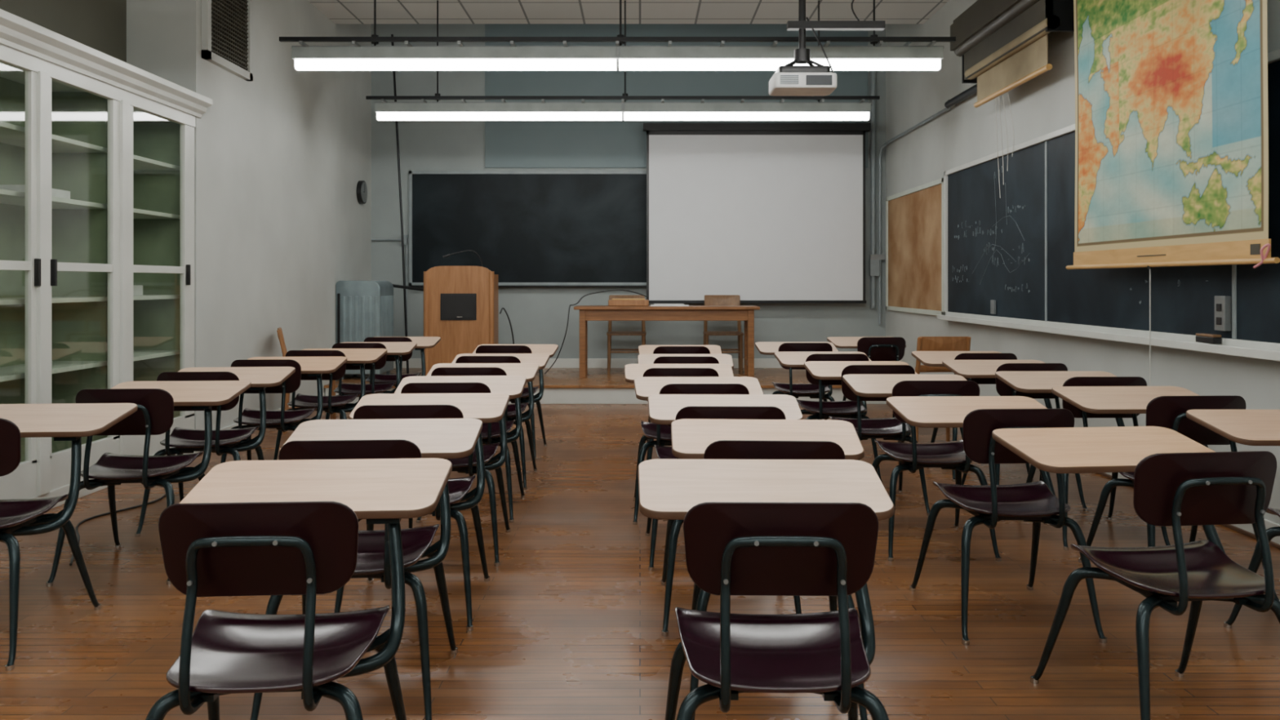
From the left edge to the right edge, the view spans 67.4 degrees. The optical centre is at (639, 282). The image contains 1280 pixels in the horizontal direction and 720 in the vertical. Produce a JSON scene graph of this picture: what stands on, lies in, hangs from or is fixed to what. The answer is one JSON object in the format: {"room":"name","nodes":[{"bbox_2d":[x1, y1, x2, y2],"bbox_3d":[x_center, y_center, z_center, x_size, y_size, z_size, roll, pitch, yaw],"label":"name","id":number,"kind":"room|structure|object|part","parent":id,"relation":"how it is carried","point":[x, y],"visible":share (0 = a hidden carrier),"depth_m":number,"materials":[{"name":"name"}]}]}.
{"room":"classroom","nodes":[
{"label":"classroom","id":0,"kind":"room"},
{"bbox_2d":[0,0,126,62],"bbox_3d":[-3.885,-1.080,4.570,0.130,4.700,5.140,0,0,0],"label":"wall","id":1,"kind":"structure","parent":0,"point":[100,25],"depth_m":6.61,"materials":[{"name":"paint"}]},
{"bbox_2d":[126,0,335,453],"bbox_3d":[-3.625,-1.080,8.770,0.650,4.700,3.260,0,0,0],"label":"wall","id":2,"kind":"structure","parent":0,"point":[264,146],"depth_m":8.28,"materials":[{"name":"paint"}]},
{"bbox_2d":[201,0,253,80],"bbox_3d":[-3.274,-2.190,7.640,0.048,1.000,0.840,0,0,0],"label":"air vent","id":3,"kind":"object","parent":2,"relation":"in","point":[227,25],"visible":1,"depth_m":7.64,"materials":[{"name":"metal"}]},
{"bbox_2d":[220,393,324,431],"bbox_3d":[-3.291,1.210,8.590,0.017,0.120,2.780,0,0,0],"label":"baseboard","id":4,"kind":"structure","parent":2,"relation":"attached to","point":[229,427],"depth_m":7.77,"materials":[{"name":"white paint"}]},
{"bbox_2d":[335,23,371,381],"bbox_3d":[-3.655,-1.080,11.200,0.590,4.700,1.600,0,0,0],"label":"wall","id":5,"kind":"structure","parent":0,"point":[353,109],"depth_m":11.21,"materials":[{"name":"paint"}]},
{"bbox_2d":[356,180,367,204],"bbox_3d":[-3.325,-1.080,11.500,0.059,0.280,0.280,0,0,0],"label":"round clock","id":6,"kind":"object","parent":5,"relation":"attached to","point":[362,188],"visible":1,"depth_m":11.43,"materials":[{"name":"black plastic"}]},
{"bbox_2d":[371,23,885,358],"bbox_3d":[-0.350,-1.080,12.075,7.200,4.700,0.150,0,0,0],"label":"wall","id":7,"kind":"structure","parent":0,"point":[538,315],"depth_m":12.00,"materials":[{"name":"paint"}]},
{"bbox_2d":[371,235,408,319],"bbox_3d":[-3.119,0.175,11.960,0.442,1.530,0.060,0,0,0],"label":"pipe","id":8,"kind":"object","parent":7,"relation":"attached to","point":[406,237],"visible":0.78,"depth_m":11.96,"materials":[{"name":"metal"}]},
{"bbox_2d":[408,170,646,286],"bbox_3d":[-0.070,-0.667,11.940,5.620,1.445,0.119,0,0,0],"label":"chalkboard","id":9,"kind":"object","parent":7,"relation":"attached to","point":[527,228],"visible":0.58,"depth_m":11.97,"materials":[{"name":"stone"}]},
{"bbox_2d":[393,358,782,368],"bbox_3d":[-0.150,1.010,11.989,6.400,0.120,0.019,0,0,0],"label":"baseboard","id":10,"kind":"structure","parent":7,"relation":"attached to","point":[413,362],"depth_m":11.98,"materials":[{"name":"white paint"}]},
{"bbox_2d":[484,23,867,168],"bbox_3d":[0.455,-2.355,11.979,4.770,1.850,0.039,0,0,0],"label":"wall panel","id":11,"kind":"structure","parent":7,"relation":"attached to","point":[508,144],"depth_m":11.96,"materials":[{"name":"paint"}]},
{"bbox_2d":[643,123,871,302],"bbox_3d":[1.430,-0.848,11.785,2.780,2.205,0.110,0,0,0],"label":"projection screen","id":12,"kind":"object","parent":7,"relation":"attached to","point":[755,212],"visible":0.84,"depth_m":11.78,"materials":[{"name":"white fabric"}]},
{"bbox_2d":[307,0,949,23],"bbox_3d":[-0.350,-2.865,3.950,7.200,0.130,12.900,0,0,0],"label":"ceiling","id":13,"kind":"structure","parent":0,"point":[339,11],"depth_m":9.88,"materials":[{"name":"tile"}]},
{"bbox_2d":[279,0,955,70],"bbox_3d":[-0.167,-2.203,7.270,5.000,1.186,0.360,0,0,0],"label":"fluorescent light fixture","id":14,"kind":"object","parent":13,"relation":"hanging from","point":[305,57],"visible":1,"depth_m":7.19,"materials":[{"name":"white plastic"}]},
{"bbox_2d":[365,0,879,120],"bbox_3d":[-0.167,-2.203,9.520,5.000,1.186,0.360,0,0,0],"label":"fluorescent light fixture","id":15,"kind":"object","parent":13,"relation":"hanging from","point":[820,110],"visible":0.92,"depth_m":9.45,"materials":[{"name":"white plastic"}]},
{"bbox_2d":[768,0,884,96],"bbox_3d":[1.260,-2.038,6.463,0.760,1.516,0.343,0,0,0],"label":"ceiling projector","id":16,"kind":"object","parent":13,"relation":"hanging from","point":[789,79],"depth_m":6.41,"materials":[{"name":"white plastic"}]},
{"bbox_2d":[0,404,1279,719],"bbox_3d":[-0.350,1.320,4.775,7.200,0.100,14.750,0,0,0],"label":"floor","id":17,"kind":"structure","parent":0,"point":[568,625],"depth_m":3.64,"materials":[{"name":"brown wood"}]},
{"bbox_2d":[0,403,137,671],"bbox_3d":[-2.330,0.864,3.511,0.643,0.813,0.788,0,0,-4],"label":"desk chair","id":18,"kind":"object","parent":17,"relation":"on","point":[71,422],"visible":1,"depth_m":3.56,"materials":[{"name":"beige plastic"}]},
{"bbox_2d":[0,8,212,508],"bbox_3d":[-3.505,-0.050,4.600,0.610,2.640,5.180,0,0,0],"label":"display cabinet","id":19,"kind":"object","parent":17,"relation":"on","point":[97,148],"visible":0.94,"depth_m":6.11,"materials":[{"name":"paint"}]},
{"bbox_2d":[69,493,165,565],"bbox_3d":[-2.854,1.264,5.239,0.254,0.010,1.963,0,0,-11],"label":"cable","id":20,"kind":"object","parent":17,"relation":"on","point":[164,495],"visible":0.62,"depth_m":5.19,"materials":[{"name":"black plastic"}]},
{"bbox_2d":[45,380,251,586],"bbox_3d":[-2.238,0.864,4.411,0.643,0.813,0.788,0,0,-3],"label":"desk chair","id":21,"kind":"object","parent":17,"relation":"on","point":[155,401],"visible":0.89,"depth_m":4.23,"materials":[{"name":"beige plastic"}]},
{"bbox_2d":[134,366,295,537],"bbox_3d":[-2.292,0.864,5.201,0.643,0.813,0.788,0,0,-5],"label":"desk chair","id":22,"kind":"object","parent":17,"relation":"on","point":[231,442],"visible":0.67,"depth_m":5.12,"materials":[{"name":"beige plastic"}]},
{"bbox_2d":[220,356,346,463],"bbox_3d":[-2.238,0.864,5.981,0.643,0.813,0.788,0,0,-3],"label":"desk chair","id":23,"kind":"object","parent":17,"relation":"on","point":[284,420],"visible":0.66,"depth_m":5.89,"materials":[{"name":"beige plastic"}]},
{"bbox_2d":[145,457,452,719],"bbox_3d":[-0.815,0.864,2.281,0.643,0.813,0.788,0,0,-4],"label":"desk chair","id":24,"kind":"object","parent":17,"relation":"on","point":[284,526],"visible":1,"depth_m":2.06,"materials":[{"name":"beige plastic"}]},
{"bbox_2d":[276,327,336,419],"bbox_3d":[-2.965,0.838,8.537,0.494,0.866,0.432,0,0,-20],"label":"wooden chair","id":25,"kind":"object","parent":17,"relation":"on","point":[280,335],"visible":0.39,"depth_m":8.29,"materials":[{"name":"orange wood"}]},
{"bbox_2d":[273,348,387,460],"bbox_3d":[-2.192,0.864,6.761,0.643,0.813,0.788,0,0,0],"label":"desk chair","id":26,"kind":"object","parent":17,"relation":"on","point":[340,404],"visible":0.65,"depth_m":6.65,"materials":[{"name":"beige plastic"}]},
{"bbox_2d":[250,417,482,719],"bbox_3d":[-0.860,0.864,3.071,0.643,0.813,0.788,0,0,-4],"label":"desk chair","id":27,"kind":"object","parent":17,"relation":"on","point":[456,437],"visible":0.42,"depth_m":3.05,"materials":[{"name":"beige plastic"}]},
{"bbox_2d":[324,342,417,419],"bbox_3d":[-2.138,0.864,7.541,0.643,0.813,0.788,0,0,-3],"label":"desk chair","id":28,"kind":"object","parent":17,"relation":"on","point":[395,349],"visible":0.51,"depth_m":7.45,"materials":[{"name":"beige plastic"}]},
{"bbox_2d":[358,336,440,400],"bbox_3d":[-2.114,0.864,8.321,0.643,0.813,0.788,0,0,-1],"label":"desk chair","id":29,"kind":"object","parent":17,"relation":"on","point":[423,342],"visible":0.49,"depth_m":8.27,"materials":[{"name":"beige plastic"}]},
{"bbox_2d":[333,392,509,631],"bbox_3d":[-0.878,0.864,3.871,0.643,0.813,0.788,0,0,-3],"label":"desk chair","id":30,"kind":"object","parent":17,"relation":"on","point":[487,407],"visible":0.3,"depth_m":3.88,"materials":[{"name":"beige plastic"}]},
{"bbox_2d":[394,375,526,566],"bbox_3d":[-0.898,0.864,4.671,0.643,0.813,0.788,0,0,-3],"label":"desk chair","id":31,"kind":"object","parent":17,"relation":"on","point":[513,386],"visible":0.48,"depth_m":4.65,"materials":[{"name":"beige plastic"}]},
{"bbox_2d":[416,363,539,523],"bbox_3d":[-0.924,0.864,5.461,0.643,0.813,0.788,0,0,-1],"label":"desk chair","id":32,"kind":"object","parent":17,"relation":"on","point":[491,434],"visible":0.38,"depth_m":5.45,"materials":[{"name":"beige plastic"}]},
{"bbox_2d":[451,353,549,490],"bbox_3d":[-0.942,0.864,6.261,0.643,0.813,0.788,0,0,0],"label":"desk chair","id":33,"kind":"object","parent":17,"relation":"on","point":[541,359],"visible":0.23,"depth_m":6.24,"materials":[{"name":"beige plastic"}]},
{"bbox_2d":[472,344,558,459],"bbox_3d":[-0.978,0.864,7.261,0.643,0.813,0.788,0,0,2],"label":"desk chair","id":34,"kind":"object","parent":17,"relation":"on","point":[550,349],"visible":0.25,"depth_m":7.19,"materials":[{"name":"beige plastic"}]},
{"bbox_2d":[324,368,886,404],"bbox_3d":[-0.115,1.170,10.990,6.350,0.200,2.000,0,0,0],"label":"platform","id":35,"kind":"object","parent":17,"relation":"on","point":[561,385],"visible":0.27,"depth_m":10.03,"materials":[{"name":"brown wood"}]},
{"bbox_2d":[335,280,393,379],"bbox_3d":[-3.096,0.525,10.843,0.497,1.090,0.614,0,0,0],"label":"radiator","id":36,"kind":"object","parent":35,"relation":"on","point":[364,309],"visible":0.62,"depth_m":10.55,"materials":[{"name":"metal"}]},
{"bbox_2d":[391,34,423,373],"bbox_3d":[-2.696,-0.931,11.224,0.536,4.000,0.183,0,0,11],"label":"pole","id":37,"kind":"object","parent":35,"relation":"on","point":[404,286],"visible":0.7,"depth_m":11.29,"materials":[{"name":"metal"}]},
{"bbox_2d":[423,249,497,376],"bbox_3d":[-1.975,0.355,10.705,0.770,1.430,0.550,0,0,0],"label":"lectern","id":38,"kind":"object","parent":35,"relation":"on","point":[460,303],"visible":0.81,"depth_m":10.45,"materials":[{"name":"orange wood"}]},
{"bbox_2d":[499,307,538,373],"bbox_3d":[-1.392,0.683,11.002,0.136,0.805,0.702,0,0,23],"label":"power cable","id":39,"kind":"object","parent":35,"relation":"on","point":[502,308],"visible":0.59,"depth_m":10.74,"materials":[{"name":"black plastic"}]},
{"bbox_2d":[606,294,646,373],"bbox_3d":[-0.160,0.612,11.457,0.467,0.918,0.494,0,0,0],"label":"chair","id":40,"kind":"object","parent":35,"relation":"on","point":[610,333],"visible":0.46,"depth_m":11.46,"materials":[{"name":"brown wood"}]},
{"bbox_2d":[573,305,759,377],"bbox_3d":[0.300,0.670,10.960,2.080,0.800,0.480,0,0,0],"label":"table","id":41,"kind":"object","parent":35,"relation":"on","point":[587,313],"visible":0.95,"depth_m":10.77,"materials":[{"name":"brown wood"}]},
{"bbox_2d":[544,289,648,374],"bbox_3d":[-0.491,0.573,11.028,1.212,0.979,0.255,0,0,-5],"label":"cable","id":42,"kind":"object","parent":41,"relation":"attached to","point":[611,290],"visible":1,"depth_m":11.02,"materials":[{"name":"black plastic"}]},
{"bbox_2d":[608,298,648,306],"bbox_3d":[-0.130,0.227,11.000,0.460,0.083,0.240,0,0,0],"label":"wooden tray","id":43,"kind":"object","parent":41,"relation":"on","point":[614,302],"visible":1,"depth_m":10.88,"materials":[{"name":"orange wood"}]},
{"bbox_2d":[650,303,688,306],"bbox_3d":[0.335,0.257,10.910,0.430,0.024,0.220,0,0,0],"label":"paper stack","id":44,"kind":"object","parent":41,"relation":"on","point":[654,304],"visible":0.96,"depth_m":10.83,"materials":[{"name":"white paper"}]},
{"bbox_2d":[702,294,743,373],"bbox_3d":[0.991,0.612,11.457,0.466,0.918,0.494,0,0,2],"label":"chair","id":45,"kind":"object","parent":35,"relation":"on","point":[709,300],"visible":0.65,"depth_m":11.61,"materials":[{"name":"brown wood"}]},
{"bbox_2d":[624,364,733,524],"bbox_3d":[0.228,0.864,5.421,0.643,0.813,0.788,0,0,0],"label":"desk chair","id":46,"kind":"object","parent":17,"relation":"on","point":[661,433],"visible":0.29,"depth_m":5.26,"materials":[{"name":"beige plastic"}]},
{"bbox_2d":[638,345,722,460],"bbox_3d":[0.308,0.864,7.161,0.643,0.813,0.788,0,0,0],"label":"desk chair","id":47,"kind":"object","parent":17,"relation":"on","point":[642,349],"visible":0.06,"depth_m":6.88,"materials":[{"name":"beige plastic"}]},
{"bbox_2d":[637,353,733,460],"bbox_3d":[0.300,0.864,6.221,0.643,0.813,0.788,0,0,1],"label":"desk chair","id":48,"kind":"object","parent":17,"relation":"on","point":[647,358],"visible":0.07,"depth_m":5.95,"materials":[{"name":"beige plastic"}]},
{"bbox_2d":[634,376,764,571],"bbox_3d":[0.296,0.864,4.621,0.643,0.813,0.788,0,0,-1],"label":"desk chair","id":49,"kind":"object","parent":17,"relation":"on","point":[645,387],"visible":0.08,"depth_m":4.69,"materials":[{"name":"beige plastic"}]},
{"bbox_2d":[648,394,803,636],"bbox_3d":[0.350,0.864,3.831,0.643,0.813,0.788,0,0,1],"label":"desk chair","id":50,"kind":"object","parent":17,"relation":"on","point":[664,409],"visible":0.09,"depth_m":3.92,"materials":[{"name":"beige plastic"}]},
{"bbox_2d":[638,458,893,719],"bbox_3d":[0.310,0.864,2.281,0.643,0.813,0.788,0,0,1],"label":"desk chair","id":51,"kind":"object","parent":17,"relation":"on","point":[755,527],"visible":1,"depth_m":2.04,"materials":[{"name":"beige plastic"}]},
{"bbox_2d":[671,418,867,719],"bbox_3d":[0.414,0.864,3.060,0.643,0.813,0.788,0,0,3],"label":"desk chair","id":52,"kind":"object","parent":17,"relation":"on","point":[691,438],"visible":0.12,"depth_m":3.19,"materials":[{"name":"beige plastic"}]},
{"bbox_2d":[755,342,838,419],"bbox_3d":[1.268,0.864,7.561,0.643,0.813,0.788,0,0,0],"label":"desk chair","id":53,"kind":"object","parent":17,"relation":"on","point":[797,390],"visible":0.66,"depth_m":7.33,"materials":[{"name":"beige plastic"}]},
{"bbox_2d":[774,351,882,482],"bbox_3d":[1.276,0.864,6.441,0.643,0.813,0.788,0,0,-1],"label":"desk chair","id":54,"kind":"object","parent":17,"relation":"on","point":[820,410],"visible":0.62,"depth_m":6.24,"materials":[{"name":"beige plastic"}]},
{"bbox_2d":[826,336,906,417],"bbox_3d":[2.022,0.864,8.311,0.643,0.813,0.788,0,0,-3],"label":"desk chair","id":55,"kind":"object","parent":17,"relation":"on","point":[876,348],"visible":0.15,"depth_m":8.04,"materials":[{"name":"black plastic"}]},
{"bbox_2d":[804,360,929,515],"bbox_3d":[1.338,0.864,5.611,0.643,0.813,0.788,0,0,0],"label":"desk chair","id":56,"kind":"object","parent":17,"relation":"on","point":[886,428],"visible":0.61,"depth_m":5.44,"materials":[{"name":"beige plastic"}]},
{"bbox_2d":[842,373,1001,561],"bbox_3d":[1.398,0.864,4.761,0.643,0.813,0.788,0,0,0],"label":"desk chair","id":57,"kind":"object","parent":17,"relation":"on","point":[913,456],"visible":0.77,"depth_m":4.57,"materials":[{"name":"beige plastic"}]},
{"bbox_2d":[915,336,970,442],"bbox_3d":[2.271,0.838,7.413,0.432,0.866,0.494,0,0,-2],"label":"wooden chair","id":58,"kind":"object","parent":17,"relation":"on","point":[923,343],"visible":0.38,"depth_m":7.18,"materials":[{"name":"orange wood"}]},
{"bbox_2d":[911,351,1033,482],"bbox_3d":[2.258,0.864,6.501,0.643,0.813,0.788,0,0,0],"label":"desk chair","id":59,"kind":"object","parent":17,"relation":"on","point":[930,358],"visible":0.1,"depth_m":6.25,"materials":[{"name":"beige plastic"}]},
{"bbox_2d":[886,395,1106,645],"bbox_3d":[1.384,0.864,3.761,0.643,0.813,0.788,0,0,-2],"label":"desk chair","id":60,"kind":"object","parent":17,"relation":"on","point":[1037,502],"visible":0.91,"depth_m":3.56,"materials":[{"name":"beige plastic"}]},
{"bbox_2d":[942,360,1088,511],"bbox_3d":[2.236,0.864,5.721,0.643,0.813,0.788,0,0,-1],"label":"desk chair","id":61,"kind":"object","parent":17,"relation":"on","point":[965,368],"visible":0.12,"depth_m":5.47,"materials":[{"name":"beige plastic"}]},
{"bbox_2d":[995,371,1170,550],"bbox_3d":[2.278,0.864,4.941,0.643,0.813,0.788,0,0,0],"label":"desk chair","id":62,"kind":"object","parent":17,"relation":"on","point":[1031,382],"visible":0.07,"depth_m":4.98,"materials":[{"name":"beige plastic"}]},
{"bbox_2d":[991,426,1279,719],"bbox_3d":[1.526,0.864,2.871,0.643,0.813,0.788,0,0,-6],"label":"desk chair","id":63,"kind":"object","parent":17,"relation":"on","point":[1179,481],"visible":1,"depth_m":2.65,"materials":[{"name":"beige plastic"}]},
{"bbox_2d":[1051,386,1279,600],"bbox_3d":[2.264,0.864,4.161,0.643,0.813,0.788,0,0,-2],"label":"desk chair","id":64,"kind":"object","parent":17,"relation":"on","point":[1165,406],"visible":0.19,"depth_m":4.18,"materials":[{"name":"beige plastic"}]},
{"bbox_2d":[1186,409,1279,628],"bbox_3d":[2.418,0.864,3.331,0.643,0.813,0.788,0,0,0],"label":"desk chair","id":65,"kind":"object","parent":17,"relation":"on","point":[1245,427],"visible":0.81,"depth_m":3.52,"materials":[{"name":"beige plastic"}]},
{"bbox_2d":[885,0,1279,524],"bbox_3d":[3.160,-1.080,4.750,0.180,4.700,14.500,0,0,0],"label":"wall","id":66,"kind":"structure","parent":0,"point":[1045,104],"depth_m":7.89,"materials":[{"name":"paint"}]},
{"bbox_2d":[869,41,951,324],"bbox_3d":[2.949,-1.105,10.685,0.198,3.250,2.570,0,0,0],"label":"conduit","id":67,"kind":"object","parent":66,"relation":"attached to","point":[875,260],"visible":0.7,"depth_m":11.91,"materials":[{"name":"metal"}]},
{"bbox_2d":[885,177,943,315],"bbox_3d":[3.050,-0.355,10.730,0.035,1.390,2.260,0,0,0],"label":"cork board","id":68,"kind":"object","parent":66,"relation":"attached to","point":[914,216],"visible":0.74,"depth_m":10.57,"materials":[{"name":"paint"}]},
{"bbox_2d":[944,83,977,108],"bbox_3d":[3.015,-1.732,8.905,0.101,0.075,0.890,0,0,0],"label":"bar","id":69,"kind":"object","parent":66,"relation":"attached to","point":[971,91],"visible":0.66,"depth_m":8.89,"materials":[{"name":"metal"}]},
{"bbox_2d":[950,0,1074,198],"bbox_3d":[2.893,-1.485,7.460,0.346,1.610,1.920,0,0,0],"label":"map","id":70,"kind":"object","parent":66,"relation":"attached to","point":[1002,45],"visible":1,"depth_m":7.40,"materials":[{"name":"beige fabric"}]},
{"bbox_2d":[937,48,1279,361],"bbox_3d":[3.010,-0.370,6.050,0.115,1.470,7.000,0,0,0],"label":"chalkboard","id":71,"kind":"object","parent":66,"relation":"attached to","point":[1015,250],"visible":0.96,"depth_m":6.94,"materials":[{"name":"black stone"}]},
{"bbox_2d":[990,299,995,314],"bbox_3d":[3.031,0.210,8.235,0.027,0.120,0.070,0,0,0],"label":"outlet box","id":72,"kind":"object","parent":71,"relation":"attached to","point":[993,302],"visible":1,"depth_m":8.21,"materials":[{"name":"metal"}]},
{"bbox_2d":[1195,333,1221,343],"bbox_3d":[2.995,0.295,5.060,0.045,0.046,0.160,0,0,0],"label":"eraser","id":73,"kind":"object","parent":71,"relation":"on","point":[1200,337],"visible":1,"depth_m":5.03,"materials":[{"name":"black plastic"}]},
{"bbox_2d":[1214,295,1231,330],"bbox_3d":[3.023,0.160,4.985,0.043,0.180,0.090,0,0,0],"label":"outlet box","id":74,"kind":"object","parent":71,"relation":"attached to","point":[1223,304],"visible":1,"depth_m":4.95,"materials":[{"name":"metal"}]},
{"bbox_2d":[1066,0,1279,386],"bbox_3d":[2.956,-0.757,5.400,0.224,2.955,2.120,0,0,0],"label":"world map","id":75,"kind":"object","parent":66,"relation":"attached to","point":[1171,116],"visible":1,"depth_m":5.19,"materials":[{"name":"multicoloured paper"}]},
{"bbox_3d":[2.878,0.312,5.420,0.024,0.815,0.024,0,0,0],"label":"pull cord","id":76,"kind":"part","parent":75,"relation":"part of","materials":[{"name":"white fabric"}]},
{"bbox_2d":[1097,472,1279,549],"bbox_3d":[3.054,1.215,3.740,0.029,0.110,12.480,0,0,0],"label":"baseboard","id":77,"kind":"structure","parent":66,"relation":"attached to","point":[1247,530],"depth_m":4.81,"materials":[{"name":"white paint"}]}
]}

